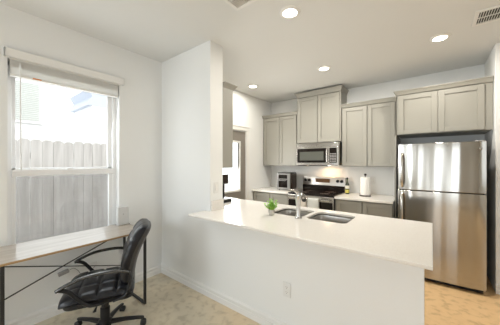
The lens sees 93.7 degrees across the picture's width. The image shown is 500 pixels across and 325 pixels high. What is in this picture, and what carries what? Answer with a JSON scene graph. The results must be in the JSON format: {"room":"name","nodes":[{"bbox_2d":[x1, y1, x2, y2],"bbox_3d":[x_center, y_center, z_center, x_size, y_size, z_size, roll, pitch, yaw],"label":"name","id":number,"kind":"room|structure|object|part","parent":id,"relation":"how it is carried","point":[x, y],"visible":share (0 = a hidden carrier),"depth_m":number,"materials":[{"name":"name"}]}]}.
{"room":"kitchen","nodes":[
{"label":"kitchen","id":0,"kind":"room"},
{"bbox_2d":[0,3,270,322],"bbox_3d":[-1.974,0.062,2.146,0.150,2.743,7.770,0,0,38],"label":"wall","id":1,"kind":"structure","parent":0,"point":[139,100],"depth_m":2.67,"materials":[{"name":"white paint"}]},
{"bbox_2d":[8,61,115,244],"bbox_3d":[-1.813,-0.041,2.353,0.140,1.670,0.885,0,0,38],"label":"window","id":2,"kind":"structure","parent":1,"relation":"in","point":[13,172],"depth_m":2.23,"materials":[{"name":"white plastic"}]},
{"bbox_3d":[-1.855,-0.381,2.386,0.024,0.930,0.825,0,0,38],"label":"sash","id":3,"kind":"part","parent":2,"relation":"part of","materials":[{"name":"white plastic"}]},
{"bbox_3d":[-1.828,0.414,2.365,0.042,0.700,0.825,0,0,38],"label":"sash","id":4,"kind":"part","parent":2,"relation":"part of","materials":[{"name":"white plastic"}]},
{"bbox_2d":[3,46,123,169],"bbox_3d":[-1.749,-0.444,2.313,0.080,1.015,0.950,0,0,38],"label":"window blinds","id":5,"kind":"object","parent":2,"relation":"attached to","point":[22,65],"visible":1,"depth_m":2.20,"materials":[{"name":"white"}]},
{"bbox_3d":[-1.766,-0.741,2.317,0.050,0.020,0.859,0,0,38],"label":"rail","id":6,"kind":"part","parent":5,"relation":"part of","materials":[{"name":"white plastic"}]},
{"bbox_2d":[5,264,161,324],"bbox_3d":[-2.720,1.383,1.047,0.018,0.102,5.118,0,0,38],"label":"baseboard","id":7,"kind":"structure","parent":1,"relation":"attached to","point":[33,318],"depth_m":2.14,"materials":[{"name":"white"}]},
{"bbox_2d":[89,261,96,271],"bbox_3d":[-1.637,1.104,2.448,0.009,0.120,0.072,0,0,38],"label":"wall outlet","id":8,"kind":"object","parent":1,"relation":"attached to","point":[93,263],"visible":0.41,"depth_m":2.46,"materials":[{"name":"white plastic"}]},
{"bbox_2d":[225,124,249,199],"bbox_3d":[-0.356,0.379,4.162,0.134,2.110,1.020,0,0,38],"label":"door","id":9,"kind":"structure","parent":1,"relation":"in","point":[239,136],"depth_m":4.39,"materials":[{"name":"brown paint"}]},
{"bbox_3d":[-0.359,0.379,4.165,0.126,2.110,1.020,0,0,38],"label":"casing","id":10,"kind":"part","parent":9,"relation":"part of","materials":[{"name":"white wood"}]},
{"bbox_2d":[0,0,499,102],"bbox_3d":[0.337,-1.359,0.352,6.000,0.100,8.070,0,0,38],"label":"ceiling","id":11,"kind":"structure","parent":0,"point":[363,42],"depth_m":2.38,"materials":[{"name":"white paint"}]},
{"bbox_2d":[224,0,256,10],"bbox_3d":[-0.045,-1.302,1.801,0.360,0.013,0.250,0,0,38],"label":"ceiling vent","id":12,"kind":"object","parent":11,"relation":"in","point":[237,5],"visible":1,"depth_m":1.91,"materials":[{"name":"white metal"}]},
{"bbox_2d":[248,84,257,87],"bbox_3d":[0.050,-1.303,4.012,0.184,0.012,0.184,0,0,38],"label":"recessed light","id":13,"kind":"object","parent":11,"relation":"in","point":[250,85],"visible":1,"depth_m":4.01,"materials":[{"name":"white"}]},
{"bbox_2d":[279,5,300,18],"bbox_3d":[0.348,-1.303,2.040,0.184,0.012,0.184,0,0,38],"label":"recessed light","id":14,"kind":"object","parent":11,"relation":"in","point":[290,11],"visible":1,"depth_m":2.02,"materials":[{"name":"white"}]},
{"bbox_2d":[283,9,296,16],"bbox_3d":[0.348,-1.303,2.040,0.122,0.008,0.122,0,0,38],"label":"diffuser","id":15,"kind":"object","parent":14,"relation":"attached to","point":[286,12],"depth_m":2.04,"materials":[{"name":"white plastic"}]},
{"bbox_2d":[317,65,330,70],"bbox_3d":[1.028,-1.303,3.253,0.184,0.012,0.184,0,0,38],"label":"recessed light","id":16,"kind":"object","parent":11,"relation":"in","point":[326,67],"visible":1,"depth_m":3.24,"materials":[{"name":"white"}]},
{"bbox_2d":[429,33,450,41],"bbox_3d":[1.990,-1.303,2.456,0.184,0.012,0.184,0,0,38],"label":"recessed light","id":17,"kind":"object","parent":11,"relation":"in","point":[443,36],"visible":1,"depth_m":2.44,"materials":[{"name":"white"}]},
{"bbox_2d":[433,35,446,40],"bbox_3d":[1.990,-1.303,2.456,0.122,0.008,0.122,0,0,38],"label":"diffuser","id":18,"kind":"object","parent":17,"relation":"attached to","point":[437,37],"depth_m":2.44,"materials":[{"name":"white plastic"}]},
{"bbox_2d":[471,5,499,26],"bbox_3d":[2.181,-1.302,2.029,0.362,0.013,0.280,0,0,38],"label":"ceiling vent","id":19,"kind":"object","parent":11,"relation":"in","point":[491,14],"visible":1,"depth_m":2.08,"materials":[{"name":"white metal"}]},
{"bbox_2d":[34,273,499,324],"bbox_3d":[0.337,1.484,0.352,6.000,0.100,8.070,0,0,38],"label":"floor","id":20,"kind":"structure","parent":0,"point":[169,301],"depth_m":2.32,"materials":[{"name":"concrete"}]},
{"bbox_2d":[0,224,145,324],"bbox_3d":[-1.550,1.059,2.121,0.483,0.750,1.029,0,0,38],"label":"desk","id":21,"kind":"object","parent":20,"relation":"on","point":[20,252],"visible":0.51,"depth_m":2.00,"materials":[{"name":"brown wood"}]},
{"bbox_3d":[-1.679,1.068,1.588,0.022,0.732,0.022,0,0,38],"label":"leg","id":22,"kind":"part","parent":21,"relation":"part of","materials":[{"name":"black metal"}]},
{"bbox_2d":[57,266,94,276],"bbox_3d":[-1.700,1.080,2.311,0.032,0.119,0.311,0,0,38],"label":"power adapter","id":23,"kind":"object","parent":21,"relation":"hanging from","point":[65,271],"visible":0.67,"depth_m":2.22,"materials":[{"name":"grey plastic"}]},
{"bbox_2d":[116,206,128,225],"bbox_3d":[-1.403,0.584,2.579,0.057,0.200,0.115,0,0,38],"label":"router","id":24,"kind":"object","parent":21,"relation":"on","point":[122,212],"visible":1,"depth_m":2.55,"materials":[{"name":"white plastic"}]},
{"bbox_3d":[-1.066,1.068,2.378,0.022,0.732,0.022,0,0,38],"label":"leg","id":25,"kind":"part","parent":21,"relation":"part of","materials":[{"name":"black metal"}]},
{"bbox_2d":[54,218,150,324],"bbox_3d":[-1.180,0.979,1.982,0.650,0.909,0.631,0,0,-25],"label":"office chair","id":26,"kind":"object","parent":20,"relation":"on","point":[100,287],"visible":1,"depth_m":1.87,"materials":[{"name":"black leather"}]},
{"bbox_3d":[-1.379,1.349,2.014,0.265,0.054,0.052,0,0,15],"label":"leg","id":27,"kind":"part","parent":26,"relation":"part of","materials":[{"name":"black plastic"}]},
{"bbox_3d":[-1.138,0.855,1.714,0.461,0.099,0.061,0,0,-29],"label":"armrest","id":28,"kind":"part","parent":26,"relation":"part of","materials":[{"name":"grey plastic"}]},
{"bbox_3d":[-1.240,1.008,1.960,0.500,0.093,0.490,0,0,-25],"label":"seat","id":29,"kind":"part","parent":26,"relation":"part of","materials":[{"name":"black leather"}]},
{"bbox_3d":[-1.366,0.855,2.195,0.461,0.099,0.061,0,0,-22],"label":"armrest","id":30,"kind":"part","parent":26,"relation":"part of","materials":[{"name":"grey plastic"}]},
{"bbox_3d":[-1.224,1.349,2.137,0.052,0.054,0.265,0,0,-2],"label":"leg","id":31,"kind":"part","parent":26,"relation":"part of","materials":[{"name":"black plastic"}]},
{"bbox_3d":[-1.062,1.349,2.029,0.265,0.054,0.052,0,0,-21],"label":"leg","id":32,"kind":"part","parent":26,"relation":"part of","materials":[{"name":"black plastic"}]},
{"bbox_3d":[-1.013,0.754,2.068,0.228,0.461,0.420,0,0,-25],"label":"backrest","id":33,"kind":"part","parent":26,"relation":"part of","materials":[{"name":"black leather"}]},
{"bbox_2d":[254,191,287,204],"bbox_3d":[0.576,0.997,4.659,0.792,0.875,0.669,0,0,38],"label":"base cabinet","id":34,"kind":"object","parent":20,"relation":"on","point":[258,196],"visible":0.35,"depth_m":4.37,"materials":[{"name":"grey paint"}]},
{"bbox_3d":[0.225,0.951,4.521,0.376,0.736,0.020,0,0,38],"label":"door","id":35,"kind":"part","parent":34,"relation":"part of","materials":[{"name":"grey paint"}]},
{"bbox_2d":[252,187,299,193],"bbox_3d":[0.564,0.544,4.644,0.790,0.030,0.709,0,0,38],"label":"countertop","id":36,"kind":"structure","parent":34,"relation":"on","point":[266,189],"depth_m":4.45,"materials":[{"name":"white stone"}]},
{"bbox_2d":[277,172,296,190],"bbox_3d":[0.713,0.361,4.572,0.270,0.335,0.383,0,0,34],"label":"air fryer","id":37,"kind":"object","parent":36,"relation":"on","point":[285,180],"visible":0.96,"depth_m":4.47,"materials":[{"name":"silver metal"}]},
{"bbox_3d":[0.629,0.271,4.465,0.180,0.073,0.014,0,0,34],"label":"control panel","id":38,"kind":"part","parent":37,"relation":"part of","materials":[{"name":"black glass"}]},
{"bbox_3d":[0.639,0.360,4.461,0.270,0.307,0.030,0,0,34],"label":"frame","id":39,"kind":"part","parent":37,"relation":"part of","materials":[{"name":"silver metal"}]},
{"bbox_3d":[0.530,0.951,4.284,0.376,0.736,0.020,0,0,38],"label":"door","id":40,"kind":"part","parent":34,"relation":"part of","materials":[{"name":"grey paint"}]},
{"bbox_2d":[288,176,345,215],"bbox_3d":[1.172,0.827,4.120,0.796,1.115,0.753,0,0,38],"label":"range","id":41,"kind":"object","parent":20,"relation":"on","point":[324,189],"visible":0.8,"depth_m":4.15,"materials":[{"name":"silver metal"}]},
{"bbox_2d":[301,197,306,211],"bbox_3d":[0.857,0.746,3.901,0.171,0.343,0.050,0,0,38],"label":"dish towel","id":42,"kind":"object","parent":41,"relation":"hanging from","point":[303,204],"visible":0.16,"depth_m":3.86,"materials":[{"name":"beige fabric"}]},
{"bbox_3d":[0.962,0.599,3.849,0.696,0.026,0.068,0,0,38],"label":"handle","id":43,"kind":"part","parent":41,"relation":"part of","materials":[{"name":"silver metal"}]},
{"bbox_3d":[0.993,0.867,3.889,0.786,0.635,0.043,0,0,38],"label":"oven door","id":44,"kind":"part","parent":41,"relation":"part of","materials":[{"name":"silver metal"}]},
{"bbox_2d":[307,198,318,208],"bbox_3d":[1.019,0.736,3.776,0.180,0.323,0.050,0,0,38],"label":"dish towel","id":45,"kind":"object","parent":41,"relation":"hanging from","point":[312,202],"visible":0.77,"depth_m":3.75,"materials":[{"name":"white fabric"}]},
{"bbox_2d":[288,189,344,196],"bbox_3d":[1.173,0.528,4.121,0.796,0.022,0.630,0,0,38],"label":"cooktop","id":46,"kind":"object","parent":41,"relation":"in","point":[308,192],"depth_m":4.05,"materials":[{"name":"black glass"}]},
{"bbox_2d":[274,209,424,319],"bbox_3d":[0.722,0.997,2.195,1.450,0.875,0.689,0,0,38],"label":"base cabinet","id":47,"kind":"object","parent":20,"relation":"on","point":[284,209],"visible":0.02,"depth_m":2.37,"materials":[{"name":"grey paint"}]},
{"bbox_2d":[188,197,432,270],"bbox_3d":[0.134,0.530,2.451,2.802,0.021,1.072,0,0,38],"label":"countertop","id":48,"kind":"structure","parent":47,"relation":"on","point":[407,242],"depth_m":1.82,"materials":[{"name":"white stone"}]},
{"bbox_2d":[223,174,231,202],"bbox_3d":[-0.377,0.338,3.115,0.225,0.365,0.180,0,0,38],"label":"coffee maker","id":49,"kind":"object","parent":48,"relation":"on","point":[225,176],"visible":0.34,"depth_m":3.11,"materials":[{"name":"black plastic"}]},
{"bbox_2d":[264,198,277,215],"bbox_3d":[0.201,0.433,2.315,0.150,0.174,0.126,0,0,16],"label":"potted plant","id":50,"kind":"object","parent":48,"relation":"on","point":[271,206],"visible":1,"depth_m":2.30,"materials":[{"name":"green plant"}]},
{"bbox_3d":[0.211,0.492,2.319,0.065,0.055,0.065,0,0,38],"label":"pot","id":51,"kind":"part","parent":50,"relation":"part of","materials":[{"name":"white ceramic"}]},
{"bbox_2d":[289,189,305,218],"bbox_3d":[0.462,0.383,2.239,0.115,0.274,0.197,0,0,38],"label":"kitchen faucet","id":52,"kind":"object","parent":48,"relation":"on","point":[298,196],"visible":1,"depth_m":2.17,"materials":[{"name":"silver metal"}]},
{"bbox_2d":[276,210,351,223],"bbox_3d":[0.617,0.645,2.360,0.794,0.182,0.399,0,0,38],"label":"sink","id":53,"kind":"object","parent":48,"relation":"in","point":[328,218],"visible":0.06,"depth_m":2.45,"materials":[{"name":"silver metal"}]},
{"bbox_3d":[0.455,0.645,2.486,0.384,0.182,0.399,0,0,38],"label":"bowl","id":54,"kind":"part","parent":53,"relation":"part of","materials":[{"name":"silver metal"}]},
{"bbox_3d":[0.775,0.645,2.237,0.394,0.182,0.399,0,0,38],"label":"bowl","id":55,"kind":"part","parent":53,"relation":"part of","materials":[{"name":"silver metal"}]},
{"bbox_2d":[335,199,394,217],"bbox_3d":[1.838,0.997,3.679,0.783,0.875,0.669,0,0,38],"label":"base cabinet","id":56,"kind":"object","parent":20,"relation":"on","point":[350,206],"visible":0.32,"depth_m":3.39,"materials":[{"name":"grey paint"}]},
{"bbox_3d":[1.489,0.951,3.540,0.372,0.736,0.020,0,0,38],"label":"door","id":57,"kind":"part","parent":56,"relation":"part of","materials":[{"name":"grey paint"}]},
{"bbox_2d":[334,192,394,203],"bbox_3d":[1.827,0.544,3.663,0.781,0.030,0.709,0,0,38],"label":"countertop","id":58,"kind":"structure","parent":56,"relation":"on","point":[388,199],"depth_m":3.54,"materials":[{"name":"white stone"}]},
{"bbox_2d":[345,177,348,193],"bbox_3d":[1.641,0.390,3.954,0.066,0.278,0.066,0,0,38],"label":"oil bottle","id":59,"kind":"object","parent":58,"relation":"on","point":[347,183],"visible":0.99,"depth_m":3.93,"materials":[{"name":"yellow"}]},
{"bbox_3d":[1.820,0.352,3.702,0.170,0.354,0.170,0,0,38],"label":"paper towel holder","id":60,"kind":"object","parent":58,"relation":"on","visible":0},
{"bbox_2d":[360,177,369,195],"bbox_3d":[1.820,0.372,3.702,0.140,0.280,0.140,0,0,38],"label":"paper towel roll","id":61,"kind":"object","parent":60,"relation":"on","point":[364,181],"visible":0.99,"depth_m":3.64,"materials":[{"name":"white paper"}]},
{"bbox_3d":[1.790,0.951,3.306,0.372,0.736,0.020,0,0,38],"label":"door","id":62,"kind":"part","parent":56,"relation":"part of","materials":[{"name":"grey paint"}]},
{"bbox_2d":[395,136,400,218],"bbox_3d":[2.188,0.531,3.471,0.020,1.805,0.568,0,0,38],"label":"board","id":63,"kind":"object","parent":20,"relation":"on","point":[397,139],"visible":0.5,"depth_m":3.26,"materials":[{"name":"grey paint"}]},
{"bbox_2d":[398,140,486,293],"bbox_3d":[2.415,0.597,3.015,0.805,1.675,0.835,0,0,38],"label":"refrigerator","id":64,"kind":"object","parent":20,"relation":"on","point":[444,185],"visible":0.8,"depth_m":2.66,"materials":[{"name":"grey metal"}]},
{"bbox_3d":[1.899,0.629,2.933,0.028,0.529,0.072,0,0,38],"label":"handle","id":65,"kind":"part","parent":64,"relation":"part of","materials":[{"name":"silver metal"}]},
{"bbox_3d":[1.899,0.094,2.933,0.028,0.439,0.072,0,0,38],"label":"handle","id":66,"kind":"part","parent":64,"relation":"part of","materials":[{"name":"silver metal"}]},
{"bbox_3d":[2.216,0.863,2.758,0.805,1.033,0.075,0,0,38],"label":"door","id":67,"kind":"part","parent":64,"relation":"part of","materials":[{"name":"silver metal"}]},
{"bbox_3d":[2.216,0.052,2.758,0.805,0.567,0.075,0,0,38],"label":"freezer door","id":68,"kind":"part","parent":64,"relation":"part of","materials":[{"name":"silver metal"}]},
{"bbox_2d":[162,40,423,324],"bbox_3d":[-0.010,0.062,2.301,2.763,2.743,0.187,0,0,38],"label":"wall","id":69,"kind":"structure","parent":0,"point":[330,286],"depth_m":2.32,"materials":[{"name":"white paint"}]},
{"bbox_2d":[214,182,218,192],"bbox_3d":[-0.369,0.274,2.565,0.010,0.120,0.072,0,0,38],"label":"light switch","id":70,"kind":"object","parent":69,"relation":"attached to","point":[216,184],"visible":1,"depth_m":2.56,"materials":[{"name":"white plastic"}]},
{"bbox_2d":[211,199,223,210],"bbox_3d":[-0.358,0.466,2.572,0.016,0.108,0.181,0,0,38],"label":"backsplash","id":71,"kind":"structure","parent":69,"relation":"attached to","point":[216,204],"depth_m":2.56,"materials":[{"name":"white stone"}]},
{"bbox_2d":[161,265,288,324],"bbox_3d":[-0.073,1.383,2.220,2.763,0.102,0.018,0,0,38],"label":"baseboard","id":72,"kind":"structure","parent":69,"relation":"attached to","point":[262,318],"depth_m":2.36,"materials":[{"name":"white"}]},
{"bbox_2d":[223,81,237,167],"bbox_3d":[-0.528,-0.424,2.963,0.800,0.973,0.217,0,0,38],"label":"upper cabinet","id":73,"kind":"object","parent":69,"relation":"attached to","point":[228,88],"visible":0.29,"depth_m":2.71,"materials":[{"name":"grey paint"}]},
{"bbox_3d":[-0.528,-0.884,2.963,0.800,0.055,0.217,0,0,38],"label":"crown moulding","id":74,"kind":"part","parent":73,"relation":"part of","materials":[{"name":"grey paint"}]},
{"bbox_2d":[283,281,290,297],"bbox_3d":[0.303,1.049,1.932,0.072,0.120,0.009,0,0,38],"label":"wall outlet","id":75,"kind":"object","parent":69,"relation":"attached to","point":[286,286],"visible":1,"depth_m":1.93,"materials":[{"name":"white plastic"}]},
{"bbox_2d":[271,64,484,195],"bbox_3d":[2.745,0.062,3.496,5.950,2.743,0.150,0,0,38],"label":"wall","id":76,"kind":"structure","parent":0,"point":[385,176],"depth_m":3.89,"materials":[{"name":"white paint"}]},
{"bbox_2d":[262,111,297,165],"bbox_3d":[0.671,-0.451,4.782,0.790,1.030,0.359,0,0,38],"label":"upper cabinet","id":77,"kind":"object","parent":76,"relation":"attached to","point":[279,130],"visible":0.95,"depth_m":4.64,"materials":[{"name":"grey paint"}]},
{"bbox_3d":[0.435,-0.422,4.788,0.369,0.955,0.020,0,0,38],"label":"door","id":78,"kind":"part","parent":77,"relation":"part of","materials":[{"name":"grey paint"}]},
{"bbox_3d":[0.671,-0.939,4.782,0.790,0.055,0.359,0,0,38],"label":"crown moulding","id":79,"kind":"part","parent":77,"relation":"part of","materials":[{"name":"grey paint"}]},
{"bbox_3d":[0.735,-0.422,4.555,0.369,0.955,0.020,0,0,38],"label":"door","id":80,"kind":"part","parent":77,"relation":"part of","materials":[{"name":"grey paint"}]},
{"bbox_2d":[294,85,348,143],"bbox_3d":[1.294,-0.819,4.280,0.871,0.925,0.389,0,0,38],"label":"upper cabinet","id":81,"kind":"object","parent":76,"relation":"attached to","point":[319,112],"visible":0.99,"depth_m":4.12,"materials":[{"name":"grey paint"}]},
{"bbox_3d":[1.046,-0.774,4.275,0.376,0.820,0.020,0,0,38],"label":"door","id":82,"kind":"part","parent":81,"relation":"part of","materials":[{"name":"grey paint"}]},
{"bbox_2d":[296,142,341,165],"bbox_3d":[1.273,-0.140,4.244,0.763,0.402,0.455,0,0,38],"label":"microwave","id":83,"kind":"object","parent":81,"relation":"attached to","point":[328,153],"visible":0.97,"depth_m":4.06,"materials":[{"name":"silver metal"}]},
{"bbox_3d":[1.083,-0.121,4.150,0.538,0.250,0.005,0,0,38],"label":"door glass","id":84,"kind":"part","parent":83,"relation":"part of","materials":[{"name":"black glass"}]},
{"bbox_3d":[1.103,-0.107,4.159,0.598,0.312,0.036,0,0,38],"label":"door","id":85,"kind":"part","parent":83,"relation":"part of","materials":[{"name":"silver metal"}]},
{"bbox_3d":[1.405,-0.107,3.925,0.163,0.312,0.036,0,0,38],"label":"control panel","id":86,"kind":"part","parent":83,"relation":"part of","materials":[{"name":"silver metal"}]},
{"bbox_3d":[1.294,-1.239,4.280,0.871,0.084,0.389,0,0,38],"label":"crown moulding","id":87,"kind":"part","parent":81,"relation":"part of","materials":[{"name":"grey paint"}]},
{"bbox_3d":[1.352,-0.774,4.038,0.376,0.820,0.020,0,0,38],"label":"door","id":88,"kind":"part","parent":81,"relation":"part of","materials":[{"name":"grey paint"}]},
{"bbox_2d":[341,96,398,166],"bbox_3d":[1.934,-0.451,3.803,0.784,1.030,0.359,0,0,38],"label":"upper cabinet","id":89,"kind":"object","parent":76,"relation":"attached to","point":[369,128],"visible":0.97,"depth_m":3.66,"materials":[{"name":"grey paint"}]},
{"bbox_3d":[1.698,-0.422,3.807,0.366,0.955,0.020,0,0,38],"label":"door","id":90,"kind":"part","parent":89,"relation":"part of","materials":[{"name":"grey paint"}]},
{"bbox_3d":[1.934,-0.939,3.803,0.784,0.055,0.359,0,0,38],"label":"crown moulding","id":91,"kind":"part","parent":89,"relation":"part of","materials":[{"name":"grey paint"}]},
{"bbox_3d":[1.996,-0.422,3.576,0.366,0.955,0.020,0,0,38],"label":"door","id":92,"kind":"part","parent":89,"relation":"part of","materials":[{"name":"grey paint"}]},
{"bbox_2d":[371,176,375,183],"bbox_3d":[2.064,0.294,3.923,0.072,0.120,0.009,0,0,38],"label":"wall outlet","id":93,"kind":"object","parent":76,"relation":"attached to","point":[373,179],"visible":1,"depth_m":3.92,"materials":[{"name":"white plastic"}]},
{"bbox_2d":[394,76,493,138],"bbox_3d":[2.538,-0.673,3.163,0.964,0.595,0.629,0,0,38],"label":"upper cabinet","id":94,"kind":"object","parent":76,"relation":"attached to","point":[465,107],"visible":1,"depth_m":2.91,"materials":[{"name":"grey paint"}]},
{"bbox_3d":[2.195,-0.644,3.080,0.414,0.520,0.020,0,0,38],"label":"door","id":95,"kind":"part","parent":94,"relation":"part of","materials":[{"name":"grey paint"}]},
{"bbox_3d":[2.538,-0.944,3.163,0.964,0.055,0.629,0,0,38],"label":"crown moulding","id":96,"kind":"part","parent":94,"relation":"part of","materials":[{"name":"grey paint"}]},
{"bbox_3d":[2.531,-0.644,2.820,0.414,0.520,0.020,0,0,38],"label":"door","id":97,"kind":"part","parent":94,"relation":"part of","materials":[{"name":"grey paint"}]},
{"bbox_2d":[485,43,499,292],"bbox_3d":[3.834,0.062,2.125,2.348,2.743,0.680,0,0,38],"label":"wall","id":98,"kind":"structure","parent":0,"point":[492,65],"depth_m":2.62,"materials":[{"name":"white paint"}]},
{"bbox_2d":[496,284,499,294],"bbox_3d":[3.620,1.383,1.850,2.348,0.102,0.018,0,0,38],"label":"baseboard","id":99,"kind":"structure","parent":98,"relation":"attached to","point":[497,285],"depth_m":2.56,"materials":[{"name":"white"}]},
{"label":"outside","id":100,"kind":"structure","parent":0,"visible":0},
{"bbox_2d":[225,180,237,190],"bbox_3d":[-5.033,1.709,8.969,13.050,0.150,24.000,0,0,38],"label":"ground","id":101,"kind":"structure","parent":100,"point":[232,184],"depth_m":16.66,"materials":[{"name":"white"}]},
{"bbox_2d":[15,78,53,141],"bbox_3d":[-9.179,-1.966,4.402,4.700,7.200,8.300,0,0,38],"label":"house","id":102,"kind":"structure","parent":101,"relation":"on","point":[37,99],"depth_m":5.94,"materials":[{"name":"white"}]},
{"bbox_2d":[15,138,107,243],"bbox_3d":[-3.081,0.628,4.298,0.162,2.012,6.813,0,0,38],"label":"wooden fence","id":103,"kind":"object","parent":101,"relation":"on","point":[52,205],"visible":0.21,"depth_m":3.97,"materials":[{"name":"white wood"}]},
{"bbox_2d":[70,91,106,143],"bbox_3d":[-8.131,-1.091,14.804,3.000,5.450,4.580,0,0,38],"label":"house","id":104,"kind":"structure","parent":101,"relation":"on","point":[89,110],"depth_m":12.67,"materials":[{"name":"white"}]}
]}

